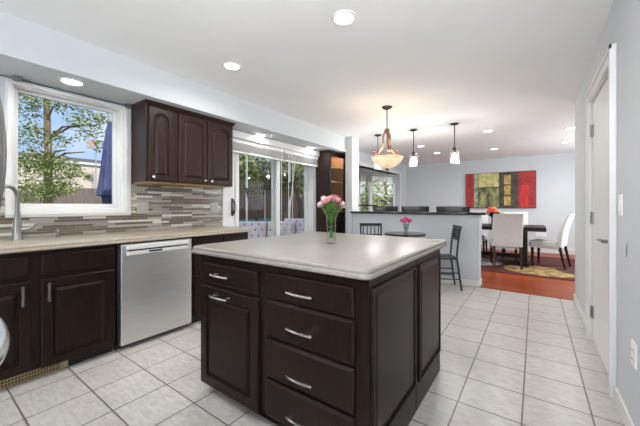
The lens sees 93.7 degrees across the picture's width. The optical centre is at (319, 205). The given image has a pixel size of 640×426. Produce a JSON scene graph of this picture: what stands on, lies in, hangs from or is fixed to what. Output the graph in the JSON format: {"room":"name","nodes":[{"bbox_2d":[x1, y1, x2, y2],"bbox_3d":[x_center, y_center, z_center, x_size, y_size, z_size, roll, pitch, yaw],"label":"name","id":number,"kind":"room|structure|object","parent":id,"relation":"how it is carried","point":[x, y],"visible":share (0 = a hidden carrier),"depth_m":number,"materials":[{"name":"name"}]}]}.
{"room":"kitchen","nodes":[
{"label":"kitchen","id":0,"kind":"room"},
{"bbox_2d":[0,11,345,152],"bbox_3d":[-1.857,-1.140,2.688,0.450,0.280,7.410,0,0,36],"label":"soffit","id":1,"kind":"structure","parent":0,"point":[33,52],"depth_m":2.61,"materials":[{"name":"paint"}]},
{"bbox_2d":[0,75,132,108],"bbox_3d":[-2.137,-0.982,2.594,0.055,0.033,0.930,0,0,36],"label":"curtain rod","id":2,"kind":"object","parent":1,"relation":"attached to","point":[14,78],"visible":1,"depth_m":2.48,"materials":[{"name":"grey metal"}]},
{"bbox_2d":[57,77,84,86],"bbox_3d":[-1.998,-0.997,2.414,0.176,0.009,0.176,0,0,36],"label":"recessed light","id":3,"kind":"object","parent":1,"relation":"attached to","point":[69,81],"visible":1,"depth_m":2.40,"materials":[{"name":"white"}]},
{"bbox_2d":[255,133,266,136],"bbox_3d":[-0.832,-0.997,4.224,0.176,0.009,0.176,0,0,36],"label":"recessed light","id":4,"kind":"object","parent":1,"relation":"attached to","point":[258,134],"visible":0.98,"depth_m":4.23,"materials":[{"name":"white"}]},
{"bbox_2d":[0,74,405,238],"bbox_3d":[-0.798,-0.060,4.691,0.160,2.440,11.900,0,0,36],"label":"wall","id":5,"kind":"structure","parent":0,"point":[364,157],"depth_m":7.52,"materials":[{"name":"paint"}]},
{"bbox_2d":[5,77,130,217],"bbox_3d":[-2.203,-0.445,2.682,0.175,1.070,0.873,0,0,36],"label":"window","id":6,"kind":"structure","parent":5,"relation":"in","point":[121,116],"depth_m":2.63,"materials":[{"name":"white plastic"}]},
{"bbox_2d":[0,183,221,238],"bbox_3d":[-2.090,0.005,2.739,0.012,0.491,2.820,0,0,36],"label":"backsplash","id":7,"kind":"structure","parent":5,"relation":"attached to","point":[169,206],"depth_m":3.14,"materials":[{"name":"tile"}]},
{"bbox_2d":[137,202,147,213],"bbox_3d":[-1.825,0.020,3.090,0.010,0.115,0.110,0,0,36],"label":"wall outlet","id":8,"kind":"object","parent":5,"relation":"attached to","point":[142,207],"visible":1,"depth_m":3.09,"materials":[{"name":"grey plastic"}]},
{"bbox_2d":[131,99,176,184],"bbox_3d":[-1.669,-0.613,3.012,0.353,0.770,0.305,0,0,36],"label":"upper cabinet","id":9,"kind":"object","parent":5,"relation":"attached to","point":[152,122],"visible":1,"depth_m":2.92,"materials":[{"name":"brown wood"}]},
{"bbox_2d":[163,108,234,187],"bbox_3d":[-1.366,-0.613,3.435,0.353,0.770,0.735,0,0,36],"label":"upper cabinet","id":10,"kind":"object","parent":5,"relation":"attached to","point":[203,143],"visible":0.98,"depth_m":3.30,"materials":[{"name":"brown wood"}]},
{"bbox_2d":[210,203,217,211],"bbox_3d":[-1.330,0.015,3.781,0.011,0.115,0.115,0,0,36],"label":"light switch","id":11,"kind":"object","parent":5,"relation":"attached to","point":[213,206],"visible":1,"depth_m":3.77,"materials":[{"name":"grey plastic"}]},
{"bbox_2d":[233,138,283,228],"bbox_3d":[-0.897,-0.265,4.295,0.066,1.250,1.060,0,0,36],"label":"window blind","id":12,"kind":"object","parent":5,"relation":"attached to","point":[244,147],"visible":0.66,"depth_m":4.31,"materials":[{"name":"white fabric"}]},
{"bbox_2d":[222,137,315,235],"bbox_3d":[-0.706,0.090,4.736,0.257,2.140,2.040,0,0,36],"label":"door","id":13,"kind":"structure","parent":5,"relation":"in","point":[230,195],"depth_m":4.80,"materials":[{"name":"white plastic"}]},
{"bbox_2d":[233,130,318,156],"bbox_3d":[-0.644,-0.943,4.630,0.087,0.095,2.060,0,0,36],"label":"door frame","id":14,"kind":"structure","parent":5,"relation":"attached to","point":[237,134],"depth_m":4.47,"materials":[{"name":"white wood"}]},
{"bbox_2d":[283,150,317,233],"bbox_3d":[-0.312,-0.225,5.106,0.071,1.330,0.900,0,0,36],"label":"window blind","id":15,"kind":"object","parent":5,"relation":"attached to","point":[292,157],"visible":0.93,"depth_m":4.91,"materials":[{"name":"white fabric"}]},
{"bbox_2d":[359,161,400,210],"bbox_3d":[1.325,-0.375,8.103,0.720,1.330,2.920,0,0,36],"label":"window","id":16,"kind":"structure","parent":5,"relation":"in","point":[364,165],"depth_m":8.63,"materials":[{"name":"white plastic"}]},
{"bbox_2d":[359,172,372,181],"bbox_3d":[1.130,-0.811,8.243,0.040,0.228,1.340,0,0,36],"label":"window blind","id":17,"kind":"object","parent":16,"relation":"attached to","point":[361,174],"visible":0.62,"depth_m":8.42,"materials":[{"name":"grey fabric"}]},
{"bbox_2d":[372,174,394,182],"bbox_3d":[1.895,-0.811,8.916,0.734,0.228,0.040,0,0,-17],"label":"window blind","id":18,"kind":"object","parent":16,"relation":"attached to","point":[381,176],"visible":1,"depth_m":8.91,"materials":[{"name":"grey fabric"}]},
{"bbox_2d":[0,0,613,164],"bbox_3d":[1.276,-1.340,3.329,6.200,0.120,12.100,0,0,36],"label":"ceiling","id":19,"kind":"structure","parent":0,"point":[514,69],"depth_m":2.57,"materials":[{"name":"paint"}]},
{"bbox_2d":[222,61,241,70],"bbox_3d":[-0.804,-1.276,2.743,0.176,0.009,0.176,0,0,36],"label":"recessed light","id":20,"kind":"object","parent":19,"relation":"in","point":[233,66],"visible":1,"depth_m":2.74,"materials":[{"name":"white"}]},
{"bbox_2d":[331,10,356,25],"bbox_3d":[0.164,-1.276,2.042,0.176,0.009,0.176,0,0,36],"label":"recessed light","id":21,"kind":"object","parent":19,"relation":"in","point":[341,17],"visible":1,"depth_m":2.03,"materials":[{"name":"white"}]},
{"bbox_2d":[374,134,380,169],"bbox_3d":[1.042,-0.970,5.403,0.124,0.620,0.124,0,0,36],"label":"pendant light","id":22,"kind":"object","parent":19,"relation":"hanging from","point":[376,135],"visible":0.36,"depth_m":5.40,"materials":[{"name":"grey metal"}]},
{"bbox_2d":[371,105,402,173],"bbox_3d":[0.867,-0.848,3.881,0.419,0.865,0.419,0,0,36],"label":"chandelier","id":23,"kind":"object","parent":19,"relation":"hanging from","point":[387,161],"visible":1,"depth_m":3.82,"materials":[{"name":"beige glass"}]},
{"bbox_2d":[410,129,416,162],"bbox_3d":[1.566,-0.970,5.028,0.124,0.620,0.124,0,0,36],"label":"pendant light","id":24,"kind":"object","parent":19,"relation":"hanging from","point":[413,130],"visible":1,"depth_m":5.01,"materials":[{"name":"white glass"}]},
{"bbox_2d":[450,122,458,163],"bbox_3d":[2.087,-0.970,4.655,0.124,0.620,0.124,0,0,36],"label":"pendant light","id":25,"kind":"object","parent":19,"relation":"hanging from","point":[454,150],"visible":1,"depth_m":4.64,"materials":[{"name":"white glass"}]},
{"bbox_2d":[0,248,624,425],"bbox_3d":[1.262,1.220,3.309,6.200,0.120,12.050,0,0,36],"label":"floor","id":26,"kind":"structure","parent":0,"point":[507,358],"depth_m":2.01,"materials":[{"name":"tile"}]},
{"bbox_2d":[0,97,9,364],"bbox_3d":[-1.179,0.260,0.501,0.900,1.760,0.907,0,0,36],"label":"refrigerator","id":27,"kind":"object","parent":26,"relation":"on","point":[4,333],"visible":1,"depth_m":0.83,"materials":[{"name":"metal"}]},
{"bbox_2d":[0,244,114,380],"bbox_3d":[-2.110,0.729,2.141,0.636,0.862,0.945,0,0,36],"label":"base cabinet","id":28,"kind":"object","parent":26,"relation":"on","point":[57,305],"visible":1,"depth_m":2.06,"materials":[{"name":"brown wood"}]},
{"bbox_2d":[0,360,67,389],"bbox_3d":[-1.934,1.118,2.000,0.022,0.072,0.400,0,0,36],"label":"floor register","id":29,"kind":"object","parent":28,"relation":"attached to","point":[37,372],"visible":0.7,"depth_m":2.00,"materials":[{"name":"beige metal"}]},
{"bbox_2d":[114,237,190,349],"bbox_3d":[-1.629,0.733,2.784,0.610,0.855,0.630,0,0,36],"label":"dishwasher","id":30,"kind":"object","parent":26,"relation":"on","point":[153,278],"visible":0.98,"depth_m":2.57,"materials":[{"name":"silver metal"}]},
{"bbox_2d":[188,232,247,324],"bbox_3d":[-1.250,0.729,3.333,0.648,0.862,0.695,0,0,36],"label":"base cabinet","id":31,"kind":"object","parent":26,"relation":"on","point":[195,258],"visible":0.02,"depth_m":2.94,"materials":[{"name":"brown wood"}]},
{"bbox_2d":[0,226,251,253],"bbox_3d":[-1.847,0.274,2.516,0.643,0.045,2.780,0,0,36],"label":"countertop","id":32,"kind":"structure","parent":31,"relation":"on","point":[7,246],"depth_m":2.39,"materials":[{"name":"beige stone"}]},
{"bbox_2d":[4,185,37,240],"bbox_3d":[-2.227,0.049,2.186,0.093,0.404,0.236,0,0,25],"label":"kitchen faucet","id":33,"kind":"object","parent":32,"relation":"on","point":[17,223],"visible":0.94,"depth_m":2.20,"materials":[{"name":"silver metal"}]},
{"bbox_2d":[201,249,440,425],"bbox_3d":[0.037,0.726,1.977,1.178,0.868,1.172,0,0,36],"label":"kitchen island","id":34,"kind":"object","parent":26,"relation":"on","point":[292,347],"visible":0.99,"depth_m":1.46,"materials":[{"name":"brown wood"}]},
{"bbox_2d":[192,232,446,279],"bbox_3d":[0.066,0.270,2.044,1.238,0.045,1.310,0,0,36],"label":"island countertop","id":35,"kind":"structure","parent":34,"relation":"on","point":[353,256],"depth_m":1.67,"materials":[{"name":"stone"}]},
{"bbox_3d":[0.074,0.128,1.976,0.076,0.233,0.076,0,0,36],"label":"glass vase","id":36,"kind":"object","parent":35,"relation":"on","visible":0},
{"bbox_2d":[317,195,344,237],"bbox_3d":[0.079,0.066,1.978,0.198,0.283,0.148,0,0,-2],"label":"flower bouquet","id":37,"kind":"object","parent":36,"relation":"in","point":[324,200],"visible":1,"depth_m":1.97,"materials":[{"name":"green plant"}]},
{"bbox_2d":[316,150,345,232],"bbox_3d":[0.200,0.081,5.643,0.335,2.158,0.570,0,0,36],"label":"display cabinet","id":38,"kind":"object","parent":26,"relation":"on","point":[330,171],"visible":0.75,"depth_m":5.49,"materials":[{"name":"brown wood"}]},
{"bbox_2d":[360,223,381,235],"bbox_3d":[0.814,0.717,4.635,0.365,0.889,0.430,0,0,1],"label":"spindle chair","id":39,"kind":"object","parent":26,"relation":"on","point":[361,224],"visible":0.32,"depth_m":4.81,"materials":[{"name":"black metal"}]},
{"bbox_2d":[373,206,397,210],"bbox_3d":[1.250,0.583,5.903,0.525,1.156,0.466,0,0,36],"label":"bar stool","id":40,"kind":"object","parent":26,"relation":"on","point":[376,208],"visible":0.25,"depth_m":6.06,"materials":[{"name":"black leather"}]},
{"bbox_2d":[384,231,425,236],"bbox_3d":[1.243,0.778,4.399,0.590,0.759,0.590,0,0,36],"label":"bistro table","id":41,"kind":"object","parent":26,"relation":"on","point":[398,233],"visible":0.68,"depth_m":4.24,"materials":[{"name":"black metal"}]},
{"bbox_3d":[1.263,0.328,4.409,0.092,0.140,0.092,0,0,36],"label":"glass vase","id":42,"kind":"object","parent":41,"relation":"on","visible":0},
{"bbox_2d":[400,217,411,230],"bbox_3d":[1.255,0.266,4.393,0.168,0.226,0.148,0,0,36],"label":"flower bouquet","id":43,"kind":"object","parent":42,"relation":"in","point":[404,218],"visible":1,"depth_m":4.40,"materials":[{"name":"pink plant"}]},
{"bbox_2d":[401,206,428,211],"bbox_3d":[1.729,0.583,5.559,0.525,1.156,0.466,0,0,36],"label":"bar stool","id":44,"kind":"object","parent":26,"relation":"on","point":[404,208],"visible":0.23,"depth_m":5.70,"materials":[{"name":"black leather"}]},
{"bbox_2d":[440,225,462,290],"bbox_3d":[1.760,0.717,4.289,0.430,0.889,0.365,0,0,9],"label":"spindle chair","id":45,"kind":"object","parent":26,"relation":"on","point":[456,228],"visible":0.7,"depth_m":4.14,"materials":[{"name":"black wood"}]},
{"bbox_2d":[436,206,469,211],"bbox_3d":[2.266,0.583,5.175,0.555,1.156,0.466,0,0,36],"label":"bar stool","id":46,"kind":"object","parent":26,"relation":"on","point":[438,208],"visible":0.25,"depth_m":5.32,"materials":[{"name":"black leather"}]},
{"bbox_2d":[480,286,573,300],"bbox_3d":[2.710,1.162,4.000,1.050,0.016,0.060,0,0,36],"label":"trim","id":47,"kind":"structure","parent":26,"relation":"on","point":[480,286],"depth_m":3.96,"materials":[{"name":"brown wood"}]},
{"bbox_2d":[481,255,574,280],"bbox_3d":[3.645,1.153,6.337,3.150,0.011,2.450,0,0,36],"label":"area rug","id":48,"kind":"object","parent":26,"relation":"on","point":[548,267],"visible":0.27,"depth_m":5.61,"materials":[{"name":"multicoloured fabric"}]},
{"bbox_2d":[481,215,481,246],"bbox_3d":[2.995,0.643,6.061,0.480,1.008,0.638,0,0,28],"label":"dining chair","id":49,"kind":"object","parent":48,"relation":"on","point":[481,215],"visible":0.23,"depth_m":5.77,"materials":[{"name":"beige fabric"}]},
{"bbox_2d":[482,215,487,256],"bbox_3d":[3.692,0.643,7.133,0.480,1.008,0.638,0,0,36],"label":"dining chair","id":50,"kind":"object","parent":48,"relation":"on","point":[484,217],"visible":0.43,"depth_m":7.13,"materials":[{"name":"beige fabric"}]},
{"bbox_2d":[489,214,523,269],"bbox_3d":[3.518,0.643,5.687,0.480,1.008,0.638,0,0,24],"label":"dining chair","id":51,"kind":"object","parent":48,"relation":"on","point":[507,229],"visible":1,"depth_m":5.49,"materials":[{"name":"beige fabric"}]},
{"bbox_2d":[481,223,545,266],"bbox_3d":[3.604,0.771,6.305,1.820,0.752,0.950,0,0,36],"label":"dining table","id":52,"kind":"object","parent":48,"relation":"on","point":[532,228],"visible":0.32,"depth_m":5.79,"materials":[{"name":"black wood"}]},
{"bbox_2d":[488,212,499,224],"bbox_3d":[3.577,0.264,6.233,0.300,0.262,0.300,0,0,36],"label":"footed bowl","id":53,"kind":"object","parent":52,"relation":"on","point":[490,214],"visible":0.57,"depth_m":6.20,"materials":[{"name":"grey metal"}]},
{"bbox_2d":[502,212,527,257],"bbox_3d":[4.335,0.643,6.673,0.480,1.008,0.638,0,0,36],"label":"dining chair","id":54,"kind":"object","parent":48,"relation":"on","point":[525,221],"visible":0.12,"depth_m":6.75,"materials":[{"name":"beige fabric"}]},
{"bbox_2d":[529,213,574,269],"bbox_3d":[4.414,0.643,5.705,0.480,1.008,0.638,0,0,-40],"label":"dining chair","id":55,"kind":"object","parent":48,"relation":"on","point":[561,242],"visible":0.98,"depth_m":5.56,"materials":[{"name":"beige fabric"}]},
{"bbox_2d":[343,152,345,232],"bbox_3d":[0.424,-0.060,5.883,0.440,2.440,0.060,0,0,36],"label":"wall","id":56,"kind":"structure","parent":0,"point":[343,152],"depth_m":5.80,"materials":[{"name":"paint"}]},
{"bbox_2d":[346,136,358,233],"bbox_3d":[0.604,-0.060,5.637,0.140,2.440,0.250,0,0,36],"label":"wall pillar","id":57,"kind":"structure","parent":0,"point":[352,143],"depth_m":5.55,"materials":[{"name":"paint"}]},
{"bbox_2d":[353,213,480,280],"bbox_3d":[1.497,0.645,4.985,2.070,1.030,0.190,0,0,36],"label":"wall","id":58,"kind":"structure","parent":0,"point":[435,226],"depth_m":4.56,"materials":[{"name":"paint"}]},
{"bbox_2d":[350,211,488,214],"bbox_3d":[1.558,0.114,5.015,2.185,0.033,0.430,0,0,36],"label":"countertop","id":59,"kind":"structure","parent":58,"relation":"on","point":[374,212],"depth_m":4.70,"materials":[{"name":"black stone"}]},
{"bbox_2d":[441,276,478,286],"bbox_3d":[1.438,1.117,4.902,2.070,0.085,0.014,0,0,36],"label":"baseboard","id":60,"kind":"structure","parent":58,"relation":"attached to","point":[463,281],"depth_m":4.41,"materials":[{"name":"white wood"}]},
{"bbox_2d":[406,152,574,249],"bbox_3d":[4.945,-0.060,7.990,5.660,2.440,0.150,0,0,36],"label":"wall","id":61,"kind":"structure","parent":0,"point":[432,185],"depth_m":7.74,"materials":[{"name":"paint"}]},
{"bbox_2d":[466,170,535,207],"bbox_3d":[4.770,-0.417,7.998,1.615,0.955,0.041,0,0,36],"label":"painting","id":62,"kind":"object","parent":61,"relation":"attached to","point":[516,189],"visible":0.86,"depth_m":7.93,"materials":[{"name":"multicoloured fabric"}]},
{"bbox_2d":[481,244,574,254],"bbox_3d":[4.917,1.097,7.899,5.200,0.125,0.030,0,0,36],"label":"baseboard","id":63,"kind":"structure","parent":61,"relation":"attached to","point":[542,250],"depth_m":7.41,"materials":[{"name":"white wood"}]},
{"bbox_2d":[536,229,546,236],"bbox_3d":[5.516,0.660,7.481,0.220,0.200,0.012,0,0,36],"label":"wall outlet","id":64,"kind":"object","parent":61,"relation":"attached to","point":[543,234],"visible":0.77,"depth_m":7.46,"materials":[{"name":"white plastic"}]},
{"bbox_2d":[575,0,639,425],"bbox_3d":[1.014,-0.060,0.627,0.120,2.440,7.400,0,0,36],"label":"wall","id":65,"kind":"structure","parent":0,"point":[621,27],"depth_m":1.66,"materials":[{"name":"paint"}]},
{"bbox_2d":[573,294,585,329],"bbox_3d":[2.756,1.117,3.174,0.014,0.085,1.250,0,0,36],"label":"baseboard","id":66,"kind":"structure","parent":65,"relation":"attached to","point":[583,318],"depth_m":3.18,"materials":[{"name":"white wood"}]},
{"bbox_2d":[586,43,616,397],"bbox_3d":[2.115,0.090,2.206,0.168,2.140,1.050,0,0,36],"label":"door","id":67,"kind":"structure","parent":65,"relation":"in","point":[601,97],"depth_m":2.14,"materials":[{"name":"white wood"}]},
{"bbox_2d":[618,194,622,215],"bbox_3d":[1.709,-0.005,1.710,0.011,0.125,0.085,0,0,36],"label":"light switch","id":68,"kind":"object","parent":65,"relation":"attached to","point":[620,196],"visible":1,"depth_m":1.69,"materials":[{"name":"white plastic"}]},
{"bbox_2d":[614,386,634,425],"bbox_3d":[0.753,1.117,0.377,0.014,0.085,3.490,0,0,36],"label":"baseboard","id":69,"kind":"structure","parent":65,"relation":"attached to","point":[624,413],"depth_m":1.62,"materials":[{"name":"white wood"}]},
{"bbox_2d":[631,339,636,369],"bbox_3d":[1.543,0.730,1.478,0.010,0.120,0.080,0,0,36],"label":"wall outlet","id":70,"kind":"object","parent":65,"relation":"attached to","point":[633,344],"visible":1,"depth_m":1.47,"materials":[{"name":"white plastic"}]},
{"label":"outside","id":71,"kind":"structure","parent":0,"visible":0},
{"bbox_3d":[-13.880,1.385,22.236,41.540,0.050,60.000,0,0,36],"label":"lawn","id":72,"kind":"structure","parent":71,"visible":0},
{"bbox_2d":[18,152,100,187],"bbox_3d":[-15.772,-0.410,13.444,7.500,3.540,16.300,0,0,36],"label":"house","id":73,"kind":"structure","parent":72,"relation":"on","point":[88,164],"depth_m":13.75,"materials":[{"name":"grey"}]},
{"bbox_2d":[18,93,111,203],"bbox_3d":[-5.456,-1.039,6.112,2.310,4.803,0.920,0,0,8],"label":"tree","id":74,"kind":"object","parent":72,"relation":"on","point":[48,162],"visible":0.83,"depth_m":6.18,"materials":[{"name":"green plant"}]},
{"bbox_2d":[87,134,96,188],"bbox_3d":[-9.879,-0.890,13.009,0.400,4.500,0.044,0,0,3],"label":"flag","id":75,"kind":"object","parent":72,"relation":"on","point":[95,139],"visible":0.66,"depth_m":12.99,"materials":[{"name":"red fabric"}]},
{"bbox_2d":[18,183,303,218],"bbox_3d":[-4.063,0.360,13.977,0.220,2.000,42.000,0,0,36],"label":"wooden fence","id":76,"kind":"object","parent":72,"relation":"on","point":[83,195],"visible":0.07,"depth_m":14.50,"materials":[{"name":"wood"}]},
{"bbox_2d":[239,154,261,194],"bbox_3d":[-4.650,-1.058,17.508,2.692,4.852,2.653,0,0,36],"label":"tree","id":77,"kind":"object","parent":72,"relation":"on","point":[242,163],"visible":0.37,"depth_m":17.20,"materials":[{"name":"green plant"}]},
{"bbox_2d":[244,156,282,194],"bbox_3d":[-4.192,-1.422,22.482,3.339,5.578,3.277,0,0,36],"label":"tree","id":78,"kind":"object","parent":72,"relation":"on","point":[261,166],"visible":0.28,"depth_m":22.16,"materials":[{"name":"green plant"}]},
{"bbox_2d":[239,157,299,223],"bbox_3d":[-1.800,-0.190,12.538,4.040,3.100,4.040,0,0,36],"label":"trampoline","id":79,"kind":"object","parent":72,"relation":"on","point":[246,219],"visible":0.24,"depth_m":10.70,"materials":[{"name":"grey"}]},
{"bbox_2d":[239,182,303,220],"bbox_3d":[-1.588,0.325,9.299,2.981,2.103,0.728,0,0,21],"label":"swing frame","id":80,"kind":"object","parent":72,"relation":"on","point":[246,191],"visible":0.4,"depth_m":9.24,"materials":[{"name":"grey"}]},
{"bbox_2d":[268,161,303,195],"bbox_3d":[-2.211,-1.308,19.974,2.665,5.350,2.713,0,0,36],"label":"tree","id":81,"kind":"object","parent":72,"relation":"on","point":[284,164],"visible":0.32,"depth_m":19.54,"materials":[{"name":"green plant"}]},
{"bbox_2d":[296,165,303,196],"bbox_3d":[-0.847,-1.648,23.513,3.026,6.028,3.089,0,0,36],"label":"tree","id":82,"kind":"object","parent":72,"relation":"on","point":[296,165],"visible":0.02,"depth_m":23.17,"materials":[{"name":"green plant"}]},
{"bbox_2d":[360,181,380,210],"bbox_3d":[3.039,-0.225,19.707,2.097,3.182,2.008,0,0,36],"label":"tree","id":83,"kind":"object","parent":72,"relation":"on","point":[362,181],"visible":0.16,"depth_m":19.67,"materials":[{"name":"green plant"}]},
{"bbox_2d":[360,175,391,210],"bbox_3d":[2.223,-0.254,13.711,2.071,3.240,1.999,0,0,7],"label":"tree","id":84,"kind":"object","parent":72,"relation":"on","point":[366,194],"visible":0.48,"depth_m":13.62,"materials":[{"name":"green plant"}]},
{"bbox_2d":[360,197,392,208],"bbox_3d":[5.788,0.335,20.453,8.400,2.050,0.200,0,0,36],"label":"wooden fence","id":85,"kind":"object","parent":72,"relation":"on","point":[389,201],"visible":0.02,"depth_m":21.45,"materials":[{"name":"wood"}]},
{"bbox_2d":[372,177,392,209],"bbox_3d":[3.565,-0.236,16.377,1.967,3.203,2.021,0,0,-27],"label":"tree","id":86,"kind":"object","parent":72,"relation":"on","point":[386,196],"visible":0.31,"depth_m":16.30,"materials":[{"name":"green plant"}]},
{"bbox_3d":[-1.096,1.280,7.118,3.130,0.140,7.300,0,0,36],"label":"deck","id":87,"kind":"object","parent":72,"relation":"on","visible":0},
{"bbox_2d":[96,118,111,203],"bbox_3d":[-3.204,0.010,4.599,0.440,2.700,0.440,0,0,36],"label":"patio umbrella","id":88,"kind":"object","parent":87,"relation":"on","point":[104,188],"visible":0.34,"depth_m":4.51,"materials":[{"name":"blue fabric"}]},
{"bbox_2d":[239,221,295,238],"bbox_3d":[-1.091,0.755,5.988,1.200,0.870,0.750,0,0,-2],"label":"outdoor sofa","id":89,"kind":"object","parent":87,"relation":"on","point":[260,229],"visible":0.34,"depth_m":6.15,"materials":[{"name":"grey fabric"}]},
{"bbox_2d":[239,221,266,238],"bbox_3d":[-1.399,0.550,6.182,0.580,0.460,0.217,0,0,-2],"label":"cushion","id":90,"kind":"object","parent":89,"relation":"on","point":[259,228],"depth_m":6.13,"materials":[{"name":"fabric"}]},
{"bbox_2d":[267,221,295,236],"bbox_3d":[-0.800,0.550,6.207,0.580,0.460,0.217,0,0,-2],"label":"cushion","id":91,"kind":"object","parent":89,"relation":"on","point":[292,224],"depth_m":6.16,"materials":[{"name":"fabric"}]},
{"bbox_2d":[284,218,303,233],"bbox_3d":[-0.597,0.755,7.359,0.700,0.870,0.750,0,0,6],"label":"outdoor sofa","id":92,"kind":"object","parent":87,"relation":"on","point":[299,222],"visible":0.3,"depth_m":7.50,"materials":[{"name":"grey fabric"}]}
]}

